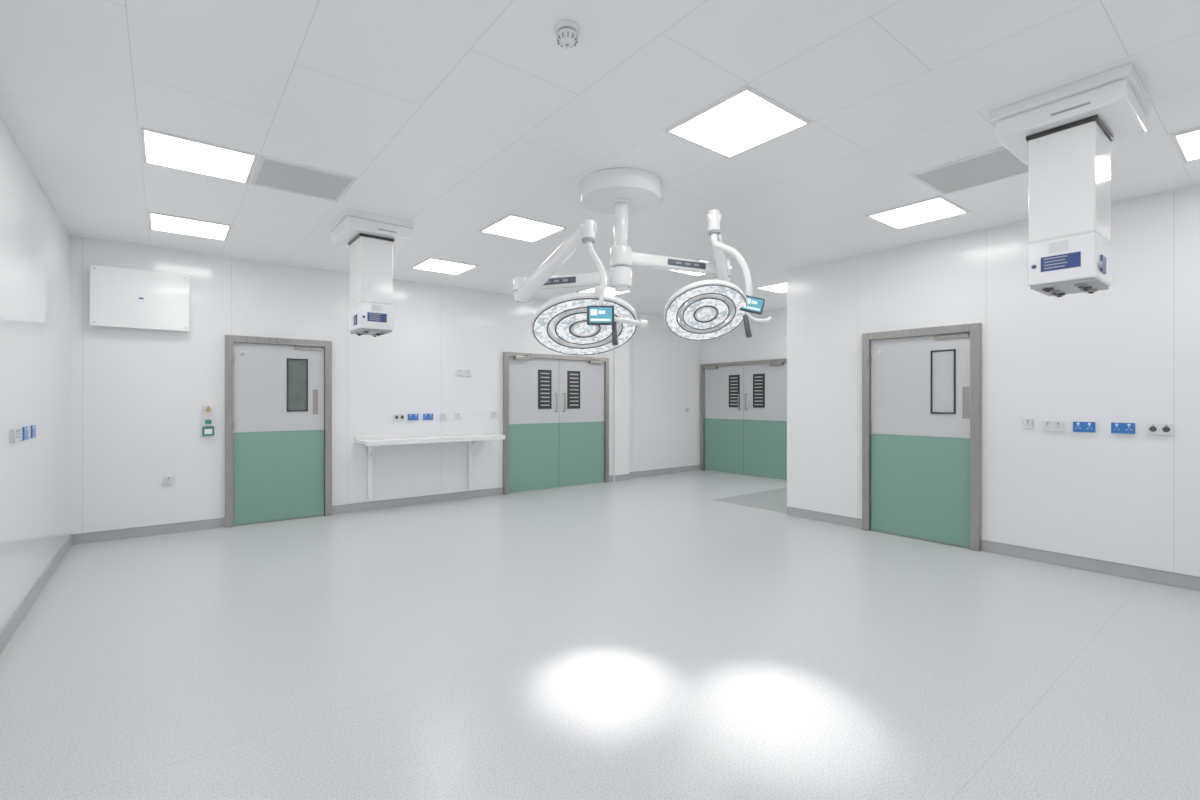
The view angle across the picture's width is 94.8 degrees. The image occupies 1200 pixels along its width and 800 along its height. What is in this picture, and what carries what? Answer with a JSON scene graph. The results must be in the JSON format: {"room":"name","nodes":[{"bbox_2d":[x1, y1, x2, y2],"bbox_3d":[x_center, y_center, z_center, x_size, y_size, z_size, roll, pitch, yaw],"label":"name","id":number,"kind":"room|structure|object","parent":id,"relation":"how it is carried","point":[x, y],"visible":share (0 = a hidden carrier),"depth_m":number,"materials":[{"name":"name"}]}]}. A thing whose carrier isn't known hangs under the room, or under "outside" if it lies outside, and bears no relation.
{"room":"operating room","nodes":[
{"label":"operating room","id":0,"kind":"room"},
{"bbox_2d":[0,116,69,631],"bbox_3d":[-2.546,-0.095,1.941,0.100,3.090,9.000,0,0,-38],"label":"wall","id":1,"kind":"structure","parent":0,"point":[34,241],"depth_m":3.90,"materials":[{"name":"paint"}]},
{"bbox_2d":[9,428,19,442],"bbox_3d":[-3.639,0.220,3.436,0.030,0.090,0.147,0,0,-38],"label":"wall socket","id":2,"kind":"object","parent":1,"relation":"attached to","point":[14,434],"visible":1,"depth_m":3.38,"materials":[{"name":"white plastic"}]},
{"bbox_2d":[19,426,28,440],"bbox_3d":[-3.806,0.220,3.648,0.030,0.090,0.147,0,0,-38],"label":"wall socket","id":3,"kind":"object","parent":1,"relation":"attached to","point":[24,431],"visible":0.98,"depth_m":3.60,"materials":[{"name":"blue plastic"}]},
{"bbox_2d":[28,425,35,437],"bbox_3d":[-3.979,0.220,3.868,0.030,0.090,0.147,0,0,-38],"label":"wall socket","id":4,"kind":"object","parent":1,"relation":"attached to","point":[32,428],"visible":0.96,"depth_m":3.82,"materials":[{"name":"blue plastic"}]},
{"bbox_2d":[0,537,70,653],"bbox_3d":[-2.502,1.399,1.976,0.012,0.097,9.000,0,0,-38],"label":"baseboard","id":5,"kind":"structure","parent":1,"relation":"attached to","point":[18,619],"depth_m":3.84,"materials":[{"name":"plastic"}]},
{"bbox_2d":[0,534,71,638],"bbox_3d":[-2.500,1.346,1.977,0.016,0.008,9.000,0,0,-38],"label":"capping","id":6,"kind":"object","parent":5,"relation":"on","point":[16,612],"visible":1,"depth_m":3.85,"materials":[{"name":"grey plastic"}]},
{"bbox_2d":[70,236,612,544],"bbox_3d":[-2.501,-0.095,7.843,7.470,3.090,0.220,0,0,-38],"label":"wall","id":7,"kind":"structure","parent":0,"point":[138,396],"depth_m":6.49,"materials":[{"name":"paint"}]},
{"bbox_2d":[90,264,189,331],"bbox_3d":[-4.813,-1.050,5.801,0.800,0.610,0.129,0,0,-38],"label":"whiteboard","id":8,"kind":"object","parent":7,"relation":"attached to","point":[119,297],"visible":1,"depth_m":5.74,"materials":[{"name":"white plastic"}]},
{"bbox_2d":[163,476,174,484],"bbox_3d":[-4.667,0.870,5.979,0.100,0.090,0.030,0,0,-38],"label":"wall socket","id":9,"kind":"object","parent":7,"relation":"attached to","point":[167,480],"visible":1,"depth_m":5.97,"materials":[{"name":"white plastic"}]},
{"bbox_2d":[202,418,213,435],"bbox_3d":[-4.390,0.300,6.186,0.110,0.200,0.048,0,0,-38],"label":"button","id":10,"kind":"object","parent":7,"relation":"attached to","point":[206,431],"visible":1,"depth_m":6.17,"materials":[{"name":"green plastic"}]},
{"bbox_2d":[203,405,213,413],"bbox_3d":[-4.392,0.110,6.187,0.100,0.100,0.044,0,0,-38],"label":"warning sign","id":11,"kind":"object","parent":7,"relation":"attached to","point":[207,409],"visible":1,"depth_m":6.18,"materials":[{"name":"white plastic"}]},
{"bbox_2d":[225,335,232,527],"bbox_3d":[-4.233,0.355,6.298,0.078,2.190,0.065,0,0,-38],"label":"frame","id":12,"kind":"object","parent":7,"relation":"attached to","point":[228,338],"visible":1,"depth_m":6.27,"materials":[{"name":"silver metal"}]},
{"bbox_2d":[233,343,323,431],"bbox_3d":[-3.841,-0.143,6.637,0.952,1.032,0.017,0,0,-38],"label":"leaf","id":13,"kind":"object","parent":7,"relation":"attached to","point":[260,375],"visible":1,"depth_m":6.56,"materials":[{"name":"grey laminate"}]},
{"bbox_2d":[287,358,288,411],"bbox_3d":[-3.775,-0.182,6.670,0.018,0.645,0.012,0,0,-38],"label":"bead","id":14,"kind":"object","parent":13,"relation":"attached to","point":[287,358],"visible":1,"depth_m":6.67,"materials":[{"name":"black plastic"}]},
{"bbox_2d":[289,360,305,409],"bbox_3d":[-3.693,-0.182,6.737,0.194,0.609,0.005,0,0,-38],"label":"glass","id":15,"kind":"object","parent":13,"relation":"attached to","point":[297,368],"visible":1,"depth_m":6.74,"materials":[{"name":"glass"}]},
{"bbox_2d":[306,359,307,410],"bbox_3d":[-3.608,-0.182,6.801,0.018,0.645,0.012,0,0,-38],"label":"bead","id":16,"kind":"object","parent":13,"relation":"attached to","point":[306,359],"visible":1,"depth_m":6.79,"materials":[{"name":"black plastic"}]},
{"bbox_2d":[295,347,322,350],"bbox_3d":[-3.590,-0.631,6.809,0.310,0.038,0.022,0,0,-38],"label":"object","id":17,"kind":"structure","parent":13,"relation":"attached to","point":[296,348],"depth_m":6.80,"materials":[{"name":"silver metal"}]},
{"bbox_2d":[313,390,317,414],"bbox_3d":[-3.537,0.025,6.862,0.060,0.310,0.004,0,0,-38],"label":"plate","id":18,"kind":"object","parent":13,"relation":"attached to","point":[315,392],"visible":1,"depth_m":6.86,"materials":[{"name":"silver metal"}]},
{"bbox_2d":[233,430,323,524],"bbox_3d":[-3.841,0.906,6.637,0.952,1.063,0.017,0,0,-38],"label":"door kick plate","id":19,"kind":"object","parent":7,"relation":"attached to","point":[278,475],"visible":1,"depth_m":6.61,"materials":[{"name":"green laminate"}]},
{"bbox_2d":[233,335,324,346],"bbox_3d":[-3.826,-0.701,6.619,0.958,0.078,0.065,0,0,-38],"label":"door frame","id":20,"kind":"structure","parent":7,"relation":"in","point":[236,338],"depth_m":6.58,"materials":[{"name":"silver metal"}]},
{"bbox_2d":[324,341,331,515],"bbox_3d":[-3.419,0.355,6.939,0.078,2.190,0.065,0,0,-38],"label":"frame","id":21,"kind":"object","parent":7,"relation":"attached to","point":[328,344],"visible":1,"depth_m":6.91,"materials":[{"name":"silver metal"}]},
{"bbox_2d":[71,465,700,544],"bbox_3d":[-1.574,1.399,8.469,9.500,0.097,0.182,0,0,-38],"label":"baseboard","id":22,"kind":"structure","parent":7,"relation":"attached to","point":[209,524],"depth_m":7.11,"materials":[{"name":"plastic"}]},
{"bbox_2d":[72,518,224,534],"bbox_3d":[-4.782,1.346,5.898,1.279,0.008,0.016,0,0,-38],"label":"capping","id":23,"kind":"object","parent":22,"relation":"on","point":[216,518],"visible":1,"depth_m":5.86,"materials":[{"name":"grey plastic"}]},
{"bbox_2d":[332,487,502,506],"bbox_3d":[-2.447,1.346,7.735,2.435,0.008,0.016,0,0,-38],"label":"capping","id":24,"kind":"object","parent":22,"relation":"on","point":[500,487],"visible":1,"depth_m":7.62,"materials":[{"name":"grey plastic"}]},
{"bbox_2d":[394,414,404,420],"bbox_3d":[-2.730,0.235,7.504,0.147,0.090,0.030,0,0,-38],"label":"wall socket","id":25,"kind":"object","parent":7,"relation":"attached to","point":[397,417],"visible":1,"depth_m":7.50,"materials":[{"name":"white plastic"}]},
{"bbox_2d":[408,414,418,419],"bbox_3d":[-2.581,0.235,7.621,0.147,0.090,0.030,0,0,-38],"label":"wall socket","id":26,"kind":"object","parent":7,"relation":"attached to","point":[410,416],"visible":1,"depth_m":7.61,"materials":[{"name":"blue plastic"}]},
{"bbox_2d":[355,431,504,500],"bbox_3d":[-2.273,0.897,7.554,1.910,0.865,0.514,0,0,-38],"label":"countertop","id":27,"kind":"structure","parent":7,"relation":"attached to","point":[371,441],"depth_m":7.39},
{"bbox_2d":[503,352,508,494],"bbox_3d":[-1.448,0.355,8.491,0.070,2.190,0.065,0,0,-38],"label":"frame","id":28,"kind":"object","parent":7,"relation":"attached to","point":[505,354],"visible":1,"depth_m":8.46,"materials":[{"name":"silver metal"}]},
{"bbox_2d":[509,423,558,492],"bbox_3d":[-1.058,0.906,8.827,0.952,1.063,0.017,0,0,-38],"label":"leaf","id":29,"kind":"object","parent":7,"relation":"attached to","point":[534,447],"visible":1,"depth_m":8.81,"materials":[{"name":"green laminate"}]},
{"bbox_2d":[509,357,558,423],"bbox_3d":[-1.037,-0.147,8.801,0.952,1.040,0.083,0,0,-38],"label":"leaf","id":30,"kind":"object","parent":7,"relation":"attached to","point":[523,374],"depth_m":8.77,"materials":[{"name":"grey laminate"}]},
{"bbox_2d":[538,369,551,408],"bbox_3d":[-0.892,-0.172,8.937,0.255,0.635,0.014,0,0,-38],"label":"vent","id":31,"kind":"object","parent":30,"relation":"attached to","point":[540,375],"visible":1,"depth_m":8.92,"materials":[{"name":"black plastic"}]},
{"bbox_2d":[509,352,605,361],"bbox_3d":[-0.667,-0.705,9.105,1.917,0.070,0.065,0,0,-38],"label":"door frame","id":32,"kind":"structure","parent":7,"relation":"in","point":[511,354],"depth_m":9.04,"materials":[{"name":"silver metal"}]},
{"bbox_2d":[513,356,529,360],"bbox_3d":[-1.224,-0.655,8.636,0.260,0.060,0.077,0,0,-38],"label":"door closer","id":33,"kind":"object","parent":32,"relation":"attached to","point":[527,358],"depth_m":8.59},
{"bbox_2d":[559,421,603,486],"bbox_3d":[-0.304,0.906,9.419,0.952,1.063,0.017,0,0,-38],"label":"leaf","id":34,"kind":"object","parent":7,"relation":"attached to","point":[581,444],"visible":1,"depth_m":9.40,"materials":[{"name":"green laminate"}]},
{"bbox_2d":[559,360,603,422],"bbox_3d":[-0.284,-0.147,9.394,0.952,1.040,0.082,0,0,-38],"label":"leaf","id":35,"kind":"object","parent":7,"relation":"attached to","point":[591,409],"depth_m":9.44,"materials":[{"name":"paint"}]},
{"bbox_2d":[567,371,579,408],"bbox_3d":[-0.440,-0.172,9.293,0.265,0.635,0.014,0,0,-38],"label":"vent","id":36,"kind":"object","parent":35,"relation":"attached to","point":[570,405],"visible":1,"depth_m":9.28,"materials":[{"name":"black plastic"}]},
{"bbox_2d":[604,358,608,482],"bbox_3d":[0.114,0.355,9.719,0.070,2.190,0.065,0,0,-38],"label":"frame","id":37,"kind":"object","parent":7,"relation":"attached to","point":[606,364],"visible":1,"depth_m":9.69,"materials":[{"name":"silver metal"}]},
{"bbox_2d":[0,470,1199,799],"bbox_3d":[1.189,1.498,4.957,9.700,0.103,9.320,0,0,-38],"label":"floor","id":38,"kind":"structure","parent":0,"point":[653,637],"depth_m":3.04,"materials":[{"name":"plastic"}]},
{"bbox_2d":[233,515,323,525],"bbox_3d":[-3.837,1.443,6.632,0.958,0.008,0.030,0,0,-38],"label":"threshold","id":39,"kind":"object","parent":38,"relation":"on","point":[316,515],"visible":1,"depth_m":6.60,"materials":[{"name":"silver metal"}]},
{"bbox_2d":[870,530,969,548],"bbox_3d":[3.311,1.443,5.746,0.030,0.008,0.976,0,0,-38],"label":"threshold","id":40,"kind":"object","parent":38,"relation":"on","point":[870,530],"visible":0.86,"depth_m":5.70,"materials":[{"name":"silver metal"}]},
{"bbox_2d":[0,0,1199,318],"bbox_3d":[1.189,-1.690,4.957,9.700,0.100,9.320,0,0,-38],"label":"ceiling","id":41,"kind":"structure","parent":0,"point":[452,119],"depth_m":3.15,"materials":[{"name":"paint"}]},
{"bbox_2d":[140,126,146,162],"bbox_3d":[-2.934,-1.633,3.551,0.019,0.014,0.604,0,0,-38],"label":"bezel","id":42,"kind":"object","parent":41,"relation":"attached to","point":[141,128],"visible":1,"depth_m":3.51,"materials":[{"name":"white metal"}]},
{"bbox_2d":[151,214,228,239],"bbox_3d":[-3.873,-1.633,5.217,0.566,0.006,0.566,0,0,-38],"label":"ceiling light","id":43,"kind":"object","parent":41,"relation":"in","point":[159,222],"visible":1,"depth_m":5.22,"materials":[{"name":"white"}]},
{"bbox_2d":[151,212,228,225],"bbox_3d":[-3.692,-1.633,4.987,0.566,0.014,0.019,0,0,-38],"label":"bezel","id":44,"kind":"object","parent":41,"relation":"attached to","point":[155,213],"visible":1,"depth_m":4.97,"materials":[{"name":"white metal"}]},
{"bbox_2d":[147,162,244,182],"bbox_3d":[-2.885,-1.633,3.962,0.566,0.014,0.019,0,0,-38],"label":"bezel","id":45,"kind":"object","parent":41,"relation":"attached to","point":[147,162],"visible":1,"depth_m":3.94,"materials":[{"name":"white metal"}]},
{"bbox_2d":[145,131,253,181],"bbox_3d":[-2.704,-1.633,3.732,0.566,0.006,0.566,0,0,-38],"label":"ceiling light","id":46,"kind":"object","parent":41,"relation":"in","point":[164,150],"visible":1,"depth_m":3.71,"materials":[{"name":"white"}]},
{"bbox_2d":[144,127,254,155],"bbox_3d":[-2.523,-1.633,3.502,0.566,0.014,0.019,0,0,-38],"label":"bezel","id":47,"kind":"object","parent":41,"relation":"attached to","point":[145,129],"visible":1,"depth_m":3.48,"materials":[{"name":"white metal"}]},
{"bbox_2d":[245,153,257,183],"bbox_3d":[-2.474,-1.633,3.913,0.019,0.014,0.604,0,0,-38],"label":"bezel","id":48,"kind":"object","parent":41,"relation":"attached to","point":[256,155],"visible":1,"depth_m":3.88,"materials":[{"name":"white metal"}]},
{"bbox_2d":[251,155,356,201],"bbox_3d":[-2.213,-1.634,4.118,0.600,0.012,0.600,0,0,-38],"label":"ceiling air vent","id":49,"kind":"object","parent":41,"relation":"in","point":[273,173],"depth_m":4.09,"materials":[{"name":"metal"}]},
{"bbox_2d":[329,208,413,336],"bbox_3d":[-2.130,-1.121,5.132,0.590,1.038,0.620,0,0,-38],"label":"pendant","id":50,"kind":"object","parent":41,"relation":"hanging from","point":[371,238],"visible":1,"depth_m":4.97,"materials":[{"name":"white plastic"}]},
{"bbox_2d":[414,259,474,273],"bbox_3d":[-1.909,-1.633,6.763,0.566,0.006,0.566,0,0,-38],"label":"ceiling light","id":51,"kind":"object","parent":41,"relation":"in","point":[433,265],"visible":1,"depth_m":6.74,"materials":[{"name":"white"}]},
{"bbox_2d":[431,258,475,265],"bbox_3d":[-1.728,-1.633,6.533,0.566,0.014,0.019,0,0,-38],"label":"bezel","id":52,"kind":"object","parent":41,"relation":"attached to","point":[431,258],"visible":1,"depth_m":6.53,"materials":[{"name":"white metal"}]},
{"bbox_2d":[479,214,511,231],"bbox_3d":[-0.970,-1.633,5.097,0.019,0.014,0.604,0,0,-38],"label":"bezel","id":53,"kind":"object","parent":41,"relation":"attached to","point":[508,215],"visible":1,"depth_m":5.08,"materials":[{"name":"white metal"}]},
{"bbox_2d":[484,216,562,240],"bbox_3d":[-0.740,-1.633,5.278,0.566,0.006,0.566,0,0,-38],"label":"ceiling light","id":54,"kind":"object","parent":41,"relation":"in","point":[514,227],"visible":1,"depth_m":5.28,"materials":[{"name":"white"}]},
{"bbox_2d":[512,214,564,227],"bbox_3d":[-0.559,-1.633,5.048,0.566,0.014,0.019,0,0,-38],"label":"bezel","id":55,"kind":"object","parent":41,"relation":"attached to","point":[513,215],"visible":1,"depth_m":5.03,"materials":[{"name":"white metal"}]},
{"bbox_2d":[554,19,579,48],"bbox_3d":[-0.144,-1.601,2.431,0.112,0.078,0.112,0,0,-38],"label":"smoke detector","id":56,"kind":"object","parent":41,"relation":"attached to","point":[567,31],"visible":1,"depth_m":2.40,"materials":[{"name":"white plastic"}]},
{"bbox_2d":[582,288,628,294],"bbox_3d":[0.056,-1.633,8.309,0.566,0.006,0.566,0,0,-38],"label":"ceiling light","id":57,"kind":"object","parent":41,"relation":"in","point":[611,291],"visible":0.36,"depth_m":8.29,"materials":[{"name":"white"}]},
{"bbox_2d":[514,168,771,354],"bbox_3d":[0.292,-0.982,3.915,1.979,1.316,1.307,0,0,0],"label":"light","id":58,"kind":"object","parent":41,"relation":"hanging from","point":[585,322],"visible":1,"depth_m":3.99,"materials":[{"name":"grey plastic"}]},
{"bbox_2d":[668,131,728,157],"bbox_3d":[0.638,-1.633,3.527,0.566,0.014,0.019,0,0,-38],"label":"bezel","id":59,"kind":"object","parent":41,"relation":"attached to","point":[670,132],"visible":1,"depth_m":3.51,"materials":[{"name":"white metal"}]},
{"bbox_2d":[665,85,749,132],"bbox_3d":[0.589,-1.633,3.116,0.019,0.014,0.604,0,0,-38],"label":"bezel","id":60,"kind":"object","parent":41,"relation":"attached to","point":[747,87],"visible":1,"depth_m":3.08,"materials":[{"name":"white metal"}]},
{"bbox_2d":[671,91,805,155],"bbox_3d":[0.819,-1.633,3.297,0.566,0.006,0.566,0,0,-38],"label":"ceiling light","id":61,"kind":"object","parent":41,"relation":"in","point":[746,120],"visible":1,"depth_m":3.28,"materials":[{"name":"white"}]},
{"bbox_2d":[728,121,810,158],"bbox_3d":[1.048,-1.633,3.478,0.019,0.014,0.604,0,0,-38],"label":"bezel","id":62,"kind":"object","parent":41,"relation":"attached to","point":[803,125],"visible":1,"depth_m":3.46,"materials":[{"name":"white metal"}]},
{"bbox_2d":[761,283,786,292],"bbox_3d":[2.698,-1.633,7.983,0.566,0.006,0.566,0,0,-38],"label":"ceiling light","id":63,"kind":"object","parent":41,"relation":"in","point":[780,288],"visible":0.57,"depth_m":8.07,"materials":[{"name":"white"}]},
{"bbox_2d":[747,87,809,123],"bbox_3d":[1.000,-1.633,3.067,0.566,0.014,0.019,0,0,-38],"label":"bezel","id":64,"kind":"object","parent":41,"relation":"attached to","point":[751,90],"visible":1,"depth_m":3.05,"materials":[{"name":"white metal"}]},
{"bbox_2d":[866,195,941,216],"bbox_3d":[2.554,-1.633,4.662,0.019,0.014,0.604,0,0,-38],"label":"bezel","id":65,"kind":"object","parent":41,"relation":"attached to","point":[940,196],"visible":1,"depth_m":4.64,"materials":[{"name":"white metal"}]},
{"bbox_2d":[870,198,964,227],"bbox_3d":[2.783,-1.633,4.843,0.566,0.006,0.566,0,0,-38],"label":"ceiling light","id":66,"kind":"object","parent":41,"relation":"in","point":[938,208],"visible":1,"depth_m":4.82,"materials":[{"name":"white"}]},
{"bbox_2d":[898,212,968,228],"bbox_3d":[3.013,-1.633,5.024,0.019,0.014,0.604,0,0,-38],"label":"bezel","id":67,"kind":"object","parent":41,"relation":"attached to","point":[968,212],"visible":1,"depth_m":5.00,"materials":[{"name":"white metal"}]},
{"bbox_2d":[940,196,968,212],"bbox_3d":[2.964,-1.633,4.614,0.566,0.014,0.019,0,0,-38],"label":"bezel","id":68,"kind":"object","parent":41,"relation":"attached to","point":[943,197],"visible":1,"depth_m":4.61,"materials":[{"name":"white metal"}]},
{"bbox_2d":[911,146,1027,194],"bbox_3d":[2.682,-1.634,3.962,0.600,0.012,0.600,0,0,-38],"label":"ceiling air vent","id":69,"kind":"object","parent":41,"relation":"in","point":[997,164],"depth_m":3.94,"materials":[{"name":"metal"}]},
{"bbox_2d":[989,63,1152,296],"bbox_3d":[2.638,-1.121,3.100,0.620,1.038,0.590,0,0,-38],"label":"pendant","id":70,"kind":"object","parent":41,"relation":"hanging from","point":[1064,135],"visible":1,"depth_m":2.97,"materials":[{"name":"white plastic"}]},
{"bbox_2d":[1101,255,1106,273],"bbox_3d":[2.692,-0.725,2.951,0.100,0.090,0.009,0,0,-38],"label":"socket","id":71,"kind":"object","parent":70,"relation":"attached to","point":[1103,257],"depth_m":2.95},
{"bbox_2d":[1172,136,1187,161],"bbox_3d":[3.771,-1.633,3.588,0.566,0.014,0.019,0,0,-38],"label":"bezel","id":72,"kind":"object","parent":41,"relation":"attached to","point":[1175,139],"visible":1,"depth_m":3.57,"materials":[{"name":"white metal"}]},
{"bbox_2d":[1171,127,1199,136],"bbox_3d":[3.722,-1.633,3.177,0.019,0.014,0.604,0,0,-38],"label":"bezel","id":73,"kind":"object","parent":41,"relation":"attached to","point":[1198,128],"visible":1,"depth_m":3.37,"materials":[{"name":"white metal"}]},
{"bbox_2d":[1177,130,1199,159],"bbox_3d":[3.952,-1.633,3.358,0.566,0.006,0.566,0,0,-38],"label":"ceiling light","id":74,"kind":"object","parent":41,"relation":"in","point":[1189,142],"visible":1,"depth_m":3.52,"materials":[{"name":"white"}]},
{"bbox_2d":[613,315,628,480],"bbox_3d":[0.384,-0.095,9.942,0.340,3.090,0.050,0,0,-38],"label":"pillar","id":75,"kind":"structure","parent":0,"point":[620,354],"depth_m":9.91,"materials":[{"name":"white paint"}]},
{"bbox_2d":[629,313,700,473],"bbox_3d":[1.234,-0.095,10.859,2.130,3.090,0.100,0,0,-38],"label":"wall","id":76,"kind":"structure","parent":0,"point":[664,366],"depth_m":10.77,"materials":[{"name":"paint"}]},
{"bbox_2d":[701,309,786,480],"bbox_3d":[3.285,-0.095,10.055,0.100,3.090,3.900,0,0,-38],"label":"wall","id":77,"kind":"structure","parent":0,"point":[768,341],"depth_m":10.46,"materials":[{"name":"paint"}]},
{"bbox_2d":[701,364,704,469],"bbox_3d":[2.123,0.355,11.399,0.065,2.190,0.070,0,0,-38],"label":"frame","id":78,"kind":"object","parent":77,"relation":"attached to","point":[702,367],"visible":1,"depth_m":11.37,"materials":[{"name":"silver metal"}]},
{"bbox_2d":[705,418,743,474],"bbox_3d":[2.466,0.906,11.001,0.017,1.063,0.974,0,0,-38],"label":"leaf","id":79,"kind":"object","parent":77,"relation":"attached to","point":[724,438],"visible":1,"depth_m":10.97,"materials":[{"name":"green laminate"}]},
{"bbox_2d":[705,365,743,418],"bbox_3d":[2.466,-0.147,11.001,0.017,1.040,0.974,0,0,-38],"label":"leaf","id":80,"kind":"object","parent":77,"relation":"attached to","point":[716,380],"visible":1,"depth_m":11.04,"materials":[{"name":"paint"}]},
{"bbox_2d":[729,375,739,406],"bbox_3d":[2.620,-0.172,10.779,0.014,0.635,0.260,0,0,-38],"label":"plate","id":81,"kind":"object","parent":80,"relation":"attached to","point":[731,377],"visible":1,"depth_m":10.76,"materials":[{"name":"black plastic"}]},
{"bbox_2d":[703,358,786,366],"bbox_3d":[2.751,-0.705,10.601,0.065,0.070,1.960,0,0,-38],"label":"door frame","id":82,"kind":"structure","parent":77,"relation":"in","point":[776,360],"depth_m":10.52,"materials":[{"name":"silver metal"}]},
{"bbox_2d":[744,363,786,420],"bbox_3d":[3.072,-0.147,10.230,0.017,1.040,0.974,0,0,-38],"label":"leaf","id":83,"kind":"object","parent":77,"relation":"attached to","point":[775,408],"visible":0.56,"depth_m":10.16,"materials":[{"name":"paint"}]},
{"bbox_2d":[753,374,764,407],"bbox_3d":[2.973,-0.172,10.331,0.014,0.635,0.260,0,0,-38],"label":"plate","id":84,"kind":"object","parent":83,"relation":"attached to","point":[758,376],"visible":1,"depth_m":10.31,"materials":[{"name":"black plastic"}]},
{"bbox_2d":[787,184,1199,586],"bbox_3d":[4.078,-0.095,4.876,0.100,3.090,5.420,0,0,-38],"label":"wall","id":85,"kind":"structure","parent":0,"point":[1128,351],"depth_m":4.92,"materials":[{"name":"paint"}]},
{"bbox_2d":[862,333,870,530],"bbox_3d":[2.971,0.355,6.149,0.065,2.190,0.078,0,0,-38],"label":"frame","id":86,"kind":"object","parent":85,"relation":"attached to","point":[866,343],"visible":0.92,"depth_m":6.12,"materials":[{"name":"silver metal"}]},
{"bbox_2d":[869,323,969,339],"bbox_3d":[3.297,-0.701,5.735,0.065,0.078,0.976,0,0,-38],"label":"door frame","id":87,"kind":"structure","parent":85,"relation":"in","point":[961,328],"depth_m":5.67,"materials":[{"name":"silver metal"}]},
{"bbox_2d":[871,332,969,437],"bbox_3d":[3.315,-0.143,5.749,0.017,1.032,0.970,0,0,-38],"label":"leaf","id":88,"kind":"object","parent":85,"relation":"attached to","point":[900,374],"visible":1,"depth_m":5.79,"materials":[{"name":"grey laminate"}]},
{"bbox_2d":[930,350,932,413],"bbox_3d":[3.386,-0.182,5.636,0.012,0.645,0.018,0,0,-38],"label":"bead","id":89,"kind":"object","parent":88,"relation":"attached to","point":[931,352],"visible":1,"depth_m":5.63,"materials":[{"name":"black plastic"}]},
{"bbox_2d":[933,351,952,411],"bbox_3d":[3.453,-0.182,5.555,0.005,0.609,0.192,0,0,-38],"label":"glass","id":90,"kind":"object","parent":88,"relation":"attached to","point":[942,361],"visible":1,"depth_m":5.55,"materials":[{"name":"glass"}]},
{"bbox_2d":[934,333,968,339],"bbox_3d":[3.493,-0.631,5.491,0.022,0.038,0.310,0,0,-38],"label":"door closer","id":91,"kind":"object","parent":88,"relation":"attached to","point":[964,335],"depth_m":5.48,"materials":[{"name":"silver metal"}]},
{"bbox_2d":[953,349,955,413],"bbox_3d":[3.516,-0.182,5.471,0.012,0.645,0.018,0,0,-38],"label":"bead","id":92,"kind":"object","parent":88,"relation":"attached to","point":[954,350],"visible":1,"depth_m":5.47,"materials":[{"name":"black plastic"}]},
{"bbox_2d":[962,387,968,417],"bbox_3d":[3.578,0.025,5.398,0.004,0.310,0.060,0,0,-38],"label":"plate","id":93,"kind":"object","parent":88,"relation":"attached to","point":[965,390],"visible":1,"depth_m":5.40,"materials":[{"name":"silver metal"}]},
{"bbox_2d":[871,434,969,547],"bbox_3d":[3.315,0.906,5.749,0.017,1.063,0.970,0,0,-38],"label":"door kick plate","id":94,"kind":"object","parent":85,"relation":"attached to","point":[920,485],"visible":1,"depth_m":5.72,"materials":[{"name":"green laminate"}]},
{"bbox_2d":[970,323,981,551],"bbox_3d":[3.623,0.355,5.321,0.065,2.190,0.078,0,0,-38],"label":"frame","id":95,"kind":"object","parent":85,"relation":"attached to","point":[975,328],"visible":1,"depth_m":5.29,"materials":[{"name":"silver metal"}]},
{"bbox_2d":[786,507,1199,590],"bbox_3d":[4.034,1.399,4.841,0.012,0.097,5.420,0,0,-38],"label":"baseboard","id":96,"kind":"structure","parent":85,"relation":"attached to","point":[1182,581],"depth_m":4.79,"materials":[{"name":"plastic"}]},
{"bbox_2d":[786,506,861,519],"bbox_3d":[2.661,1.346,6.582,0.016,0.008,0.986,0,0,-38],"label":"capping","id":97,"kind":"object","parent":96,"relation":"on","point":[786,506],"visible":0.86,"depth_m":6.56,"materials":[{"name":"grey plastic"}]},
{"bbox_2d":[981,540,1199,577],"bbox_3d":[4.687,1.346,4.008,0.016,0.008,3.302,0,0,-38],"label":"capping","id":98,"kind":"object","parent":96,"relation":"on","point":[981,540],"visible":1,"depth_m":4.64,"materials":[{"name":"grey plastic"}]},
{"bbox_2d":[1023,419,1032,428],"bbox_3d":[3.888,0.215,5.013,0.030,0.090,0.070,0,0,-38],"label":"wall socket","id":99,"kind":"object","parent":85,"relation":"attached to","point":[1027,423],"visible":1,"depth_m":5.00,"materials":[{"name":"white plastic"}]},
{"bbox_2d":[1043,421,1063,431],"bbox_3d":[3.999,0.230,4.871,0.030,0.090,0.147,0,0,-38],"label":"wall socket","id":100,"kind":"object","parent":85,"relation":"attached to","point":[1047,425],"visible":1,"depth_m":4.86,"materials":[{"name":"white plastic"}]},
{"bbox_2d":[1073,421,1094,432],"bbox_3d":[4.128,0.230,4.707,0.030,0.090,0.147,0,0,-38],"label":"wall socket","id":101,"kind":"object","parent":85,"relation":"attached to","point":[1077,426],"visible":1,"depth_m":4.70,"materials":[{"name":"blue plastic"}]},
{"bbox_2d":[1111,422,1134,433],"bbox_3d":[4.279,0.230,4.515,0.030,0.090,0.147,0,0,-38],"label":"wall socket","id":102,"kind":"object","parent":85,"relation":"attached to","point":[1121,428],"visible":1,"depth_m":4.51,"materials":[{"name":"blue plastic"}]},
{"bbox_2d":[1147,423,1172,434],"bbox_3d":[4.410,0.230,4.348,0.030,0.090,0.147,0,0,-38],"label":"wall socket","id":103,"kind":"object","parent":85,"relation":"attached to","point":[1152,428],"visible":1,"depth_m":4.34,"materials":[{"name":"white plastic"}]},
{"bbox_3d":[3.378,0.355,9.804,0.065,2.190,0.070,0,0,-38],"label":"frame","id":104,"kind":"object","parent":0,"visible":0},
{"bbox_2d":[744,420,786,479],"bbox_3d":[3.072,0.906,10.230,0.017,1.063,0.974,0,0,-38],"label":"leaf","id":105,"kind":"object","parent":104,"relation":"attached to","point":[765,441],"visible":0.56,"depth_m":10.23,"materials":[{"name":"green laminate"}]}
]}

